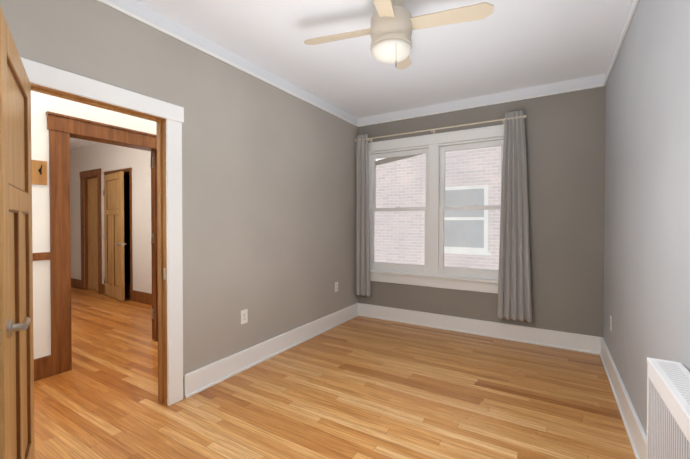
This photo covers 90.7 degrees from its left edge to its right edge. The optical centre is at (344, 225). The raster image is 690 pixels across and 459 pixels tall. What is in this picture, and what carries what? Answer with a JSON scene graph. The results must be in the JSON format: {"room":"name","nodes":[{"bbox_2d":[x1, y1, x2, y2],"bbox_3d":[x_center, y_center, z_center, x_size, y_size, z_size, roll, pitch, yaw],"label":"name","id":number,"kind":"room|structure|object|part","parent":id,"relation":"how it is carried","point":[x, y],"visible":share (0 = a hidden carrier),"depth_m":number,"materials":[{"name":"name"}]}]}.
{"room":"empty bedroom","nodes":[
{"label":"empty bedroom","id":0,"kind":"room"},
{"bbox_2d":[31,90,156,358],"bbox_3d":[-2.514,-0.096,2.707,0.130,2.640,6.260,0,1,31],"label":"wall","id":1,"kind":"structure","parent":0,"point":[42,104],"depth_m":2.74,"materials":[{"name":"beige paint"}]},
{"bbox_2d":[31,160,46,184],"bbox_3d":[-2.432,-0.421,2.661,0.054,0.190,0.175,0,1,31],"label":"hook rack","id":2,"kind":"object","parent":1,"relation":"attached to","point":[39,172],"visible":0.38,"depth_m":2.70,"materials":[{"name":"brown wood"}]},
{"bbox_2d":[32,252,50,260],"bbox_3d":[-2.448,0.244,2.670,0.025,0.060,6.000,0,1,31],"label":"trim","id":3,"kind":"structure","parent":1,"relation":"attached to","point":[42,256],"depth_m":2.71,"materials":[{"name":"brown wood"}]},
{"bbox_2d":[34,355,51,380],"bbox_3d":[-3.202,1.153,1.449,0.020,0.170,3.112,0,1,31],"label":"baseboard","id":4,"kind":"structure","parent":1,"relation":"attached to","point":[42,367],"depth_m":2.72,"materials":[{"name":"brown wood"}]},
{"bbox_2d":[46,111,157,375],"bbox_3d":[-2.178,0.148,3.242,0.190,2.140,1.076,0,1,31],"label":"door frame","id":5,"kind":"structure","parent":1,"relation":"attached to","point":[61,128],"depth_m":2.84,"materials":[{"name":"brown wood"}]},
{"bbox_2d":[150,157,153,318],"bbox_3d":[-2.030,0.134,3.596,0.049,1.710,0.014,0,1,31],"label":"hall door jamb hinges","id":6,"kind":"object","parent":1,"relation":"attached to","point":[152,238],"visible":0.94,"depth_m":3.60,"materials":[{"name":"silver metal"}]},
{"bbox_2d":[70,142,151,293],"bbox_3d":[-4.449,-0.136,6.141,6.750,2.640,0.130,0,1,31],"label":"wall","id":7,"kind":"structure","parent":0,"point":[104,157],"depth_m":5.48,"materials":[{"name":"beige paint"}]},
{"bbox_2d":[71,278,80,288],"bbox_3d":[-6.081,1.089,7.062,2.760,0.170,0.020,0,1,31],"label":"baseboard","id":8,"kind":"structure","parent":7,"relation":"attached to","point":[76,283],"depth_m":6.44,"materials":[{"name":"brown wood"}]},
{"bbox_2d":[87,178,97,290],"bbox_3d":[-4.536,0.153,6.198,0.533,2.038,0.044,0,1,31],"label":"closet door","id":9,"kind":"structure","parent":7,"relation":"in","point":[92,238],"depth_m":6.21,"materials":[{"name":"brown wood"}]},
{"bbox_2d":[80,168,132,300],"bbox_3d":[-4.112,0.097,5.923,1.795,2.180,0.156,0,1,31],"label":"door frame","id":10,"kind":"structure","parent":7,"relation":"attached to","point":[88,174],"depth_m":6.06,"materials":[{"name":"brown wood"}]},
{"bbox_2d":[104,171,125,300],"bbox_3d":[-3.781,0.164,5.576,0.763,2.030,0.141,1,1,38],"label":"room door","id":11,"kind":"structure","parent":7,"relation":"in","point":[114,201],"depth_m":5.51,"materials":[{"name":"brown wood"}]},
{"bbox_2d":[107,215,111,284],"bbox_3d":[-3.906,0.399,5.676,0.226,1.159,0.038,1,1,37],"label":"far room door panel edge","id":12,"kind":"object","parent":11,"relation":"attached to","point":[107,240],"depth_m":5.73,"materials":[{"name":"brown wood"}]},
{"bbox_2d":[106,179,118,209],"bbox_3d":[-3.782,-0.508,5.568,0.542,0.486,0.042,1,1,37],"label":"far room door panel edge","id":13,"kind":"object","parent":11,"relation":"attached to","point":[113,179],"depth_m":5.71,"materials":[{"name":"brown wood"}]},
{"bbox_2d":[114,214,118,286],"bbox_3d":[-3.657,0.401,5.482,0.226,1.159,0.038,1,1,37],"label":"far room door panel edge","id":14,"kind":"object","parent":11,"relation":"attached to","point":[118,214],"depth_m":5.54,"materials":[{"name":"brown wood"}]},
{"bbox_2d":[131,290,151,304],"bbox_3d":[-2.497,1.114,4.877,2.085,0.170,0.020,0,1,31],"label":"baseboard","id":15,"kind":"structure","parent":7,"relation":"attached to","point":[137,296],"depth_m":5.26,"materials":[{"name":"brown wood"}]},
{"bbox_2d":[124,174,129,283],"bbox_3d":[-4.011,-0.142,6.734,6.620,2.640,0.100,0,1,31],"label":"wall","id":16,"kind":"structure","parent":0,"point":[127,225],"depth_m":6.94,"materials":[{"name":"black"}]},
{"bbox_2d":[0,0,357,397],"bbox_3d":[-1.430,-0.089,2.045,0.090,2.640,6.260,0,1,31],"label":"wall","id":17,"kind":"structure","parent":0,"point":[269,207],"depth_m":2.81,"materials":[{"name":"grey paint"}]},
{"bbox_2d":[0,7,34,458],"bbox_3d":[-1.327,0.267,1.369,0.141,1.921,0.763,-1,1,-37],"label":"room door","id":18,"kind":"structure","parent":17,"relation":"in","point":[12,157],"depth_m":1.28,"materials":[{"name":"brown wood"}]},
{"bbox_3d":[-1.153,0.342,1.142,0.141,0.062,0.188,-1,1,-37],"label":"handle","id":19,"kind":"part","parent":18,"relation":"part of","materials":[{"name":"grey metal"}]},
{"bbox_2d":[7,54,30,458],"bbox_3d":[-1.328,0.217,1.369,0.035,1.621,0.542,-1,1,-37],"label":"room door panel edges","id":20,"kind":"object","parent":18,"relation":"attached to","point":[11,67],"visible":0.46,"depth_m":1.46,"materials":[{"name":"brown wood"}]},
{"bbox_2d":[20,57,183,405],"bbox_3d":[-1.448,0.203,2.018,0.140,2.058,0.992,0,1,31],"label":"door frame","id":21,"kind":"structure","parent":17,"relation":"attached to","point":[44,75],"depth_m":2.32,"materials":[{"name":"white wood"}]},
{"bbox_2d":[163,268,165,279],"bbox_3d":[-1.232,0.328,2.327,0.028,0.080,0.002,0,1,31],"label":"strike plate","id":22,"kind":"object","parent":17,"relation":"attached to","point":[164,273],"visible":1,"depth_m":2.33,"materials":[{"name":"metal"}]},
{"bbox_2d":[241,309,247,323],"bbox_3d":[-0.858,0.775,2.901,0.008,0.116,0.072,0,1,31],"label":"electrical outlet","id":23,"kind":"object","parent":17,"relation":"attached to","point":[244,316],"visible":1,"depth_m":2.90,"materials":[{"name":"plastic"}]},
{"bbox_2d":[184,303,359,398],"bbox_3d":[-0.490,1.132,3.483,0.033,0.165,2.490,0,1,31],"label":"baseboard","id":24,"kind":"structure","parent":17,"relation":"attached to","point":[207,376],"depth_m":3.02,"materials":[{"name":"white wood"}]},
{"bbox_2d":[34,283,635,458],"bbox_3d":[-3.673,1.266,3.429,10.917,0.100,6.260,0,1,31],"label":"floor","id":25,"kind":"structure","parent":0,"point":[360,387],"depth_m":2.38,"materials":[{"name":"brown wood"}]},
{"bbox_2d":[646,357,689,458],"bbox_3d":[0.917,0.875,0.829,0.097,0.741,1.148,0,1,31],"label":"radiator","id":26,"kind":"object","parent":25,"relation":"on","point":[668,409],"visible":1,"depth_m":1.11,"materials":[{"name":"metal"}]},
{"bbox_2d":[70,0,630,149],"bbox_3d":[-3.673,-1.484,3.397,10.917,0.120,6.260,0,1,31],"label":"ceiling","id":27,"kind":"structure","parent":0,"point":[507,45],"depth_m":2.68,"materials":[{"name":"white paint"}]},
{"bbox_2d":[97,0,633,126],"bbox_3d":[0.081,-1.360,1.871,2.657,0.092,4.700,0,1,31],"label":"crown molding","id":28,"kind":"structure","parent":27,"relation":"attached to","point":[150,15],"depth_m":3.30,"materials":[{"name":"white wood"}]},
{"bbox_2d":[304,0,493,68],"bbox_3d":[0.287,-1.169,2.115,0.861,0.480,0.861,0,1,-27],"label":"fan","id":29,"kind":"object","parent":27,"relation":"hanging from","point":[394,23],"visible":1,"depth_m":2.02,"materials":[{"name":"beige wood"}]},
{"bbox_3d":[0.287,-1.065,2.116,0.248,0.069,0.248,0,1,31],"label":"lamp shade","id":30,"kind":"part","parent":29,"relation":"part of","materials":[{"name":"beige glass"}]},
{"bbox_2d":[358,86,605,337],"bbox_3d":[1.394,-0.110,3.913,2.787,2.640,0.130,0,1,31],"label":"wall","id":31,"kind":"structure","parent":0,"point":[565,145],"depth_m":3.41,"materials":[{"name":"grey paint"}]},
{"bbox_2d":[368,124,503,293],"bbox_3d":[1.033,-0.176,4.086,1.920,1.808,0.150,0,1,31],"label":"window","id":32,"kind":"structure","parent":31,"relation":"in","point":[433,271],"depth_m":4.03,"materials":[{"name":"white wood"}]},
{"bbox_3d":[1.042,-0.198,4.100,1.530,1.366,0.038,0,1,31],"label":"panel","id":33,"kind":"part","parent":32,"relation":"part of","materials":[{"name":"clear glass"}]},
{"bbox_2d":[354,115,526,141],"bbox_3d":[1.002,-1.114,3.996,2.004,0.058,0.116,0,1,31],"label":"curtain rod","id":34,"kind":"object","parent":31,"relation":"attached to","point":[502,120],"visible":0.98,"depth_m":3.87,"materials":[{"name":"metal"}]},
{"bbox_2d":[355,134,369,296],"bbox_3d":[0.227,-0.134,4.431,0.220,2.090,0.059,0,1,31],"label":"curtain","id":35,"kind":"object","parent":34,"relation":"hanging from","point":[362,266],"visible":1,"depth_m":4.42,"materials":[{"name":"grey fabric"}]},
{"bbox_2d":[497,110,531,322],"bbox_3d":[1.746,-0.100,3.506,0.327,2.145,0.066,0,1,31],"label":"curtain","id":36,"kind":"object","parent":34,"relation":"hanging from","point":[514,292],"visible":1,"depth_m":3.50,"materials":[{"name":"grey fabric"}]},
{"bbox_2d":[360,303,595,353],"bbox_3d":[1.276,1.128,3.905,2.610,0.165,0.033,0,1,31],"label":"baseboard","id":37,"kind":"structure","parent":31,"relation":"attached to","point":[537,336],"depth_m":3.72,"materials":[{"name":"white wood"}]},
{"bbox_2d":[359,84,600,126],"bbox_3d":[1.291,-1.325,3.874,2.580,0.026,0.020,0,1,31],"label":"crown molding","id":38,"kind":"structure","parent":31,"relation":"attached to","point":[598,85],"depth_m":3.69,"materials":[{"name":"white wood"}]},
{"bbox_2d":[604,0,689,435],"bbox_3d":[1.237,-0.078,1.104,0.130,2.640,4.830,0,1,31],"label":"wall","id":39,"kind":"structure","parent":0,"point":[647,228],"depth_m":1.75,"materials":[{"name":"grey paint"}]},
{"bbox_2d":[610,315,611,331],"bbox_3d":[2.186,0.803,2.803,0.008,0.116,0.072,0,1,31],"label":"electrical outlet","id":40,"kind":"object","parent":39,"relation":"attached to","point":[610,323],"visible":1,"depth_m":2.78,"materials":[{"name":"plastic"}]},
{"bbox_2d":[601,0,638,86],"bbox_3d":[1.204,-1.294,1.186,0.026,0.026,4.700,0,1,31],"label":"crown molding","id":41,"kind":"structure","parent":39,"relation":"attached to","point":[634,5],"depth_m":2.37,"materials":[{"name":"white wood"}]},
{"bbox_2d":[596,336,646,458],"bbox_3d":[1.201,1.159,1.216,0.033,0.165,4.700,0,1,31],"label":"baseboard","id":42,"kind":"structure","parent":39,"relation":"attached to","point":[636,434],"depth_m":2.16,"materials":[{"name":"white wood"}]},
{"label":"outside","id":43,"kind":"structure","parent":0,"visible":0},
{"bbox_2d":[374,146,500,269],"bbox_3d":[2.742,-0.362,6.877,16.000,5.075,0.001,0,1,31],"label":"brick","id":44,"kind":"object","parent":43,"point":[492,259],"depth_m":7.55,"materials":[{"name":"white brick"}]},
{"bbox_2d":[376,154,421,165],"bbox_3d":[2.726,-1.779,6.836,16.000,2.280,0.001,0,1,31],"label":"coping","id":45,"kind":"object","parent":44,"relation":"attached to","point":[392,159],"depth_m":7.85},
{"bbox_2d":[444,185,490,255],"bbox_3d":[2.433,-0.116,7.013,1.045,1.400,0.085,0,1,31],"label":"window","id":46,"kind":"structure","parent":44,"relation":"attached to","point":[481,242],"depth_m":6.99,"materials":[{"name":"white glass"}]}
]}

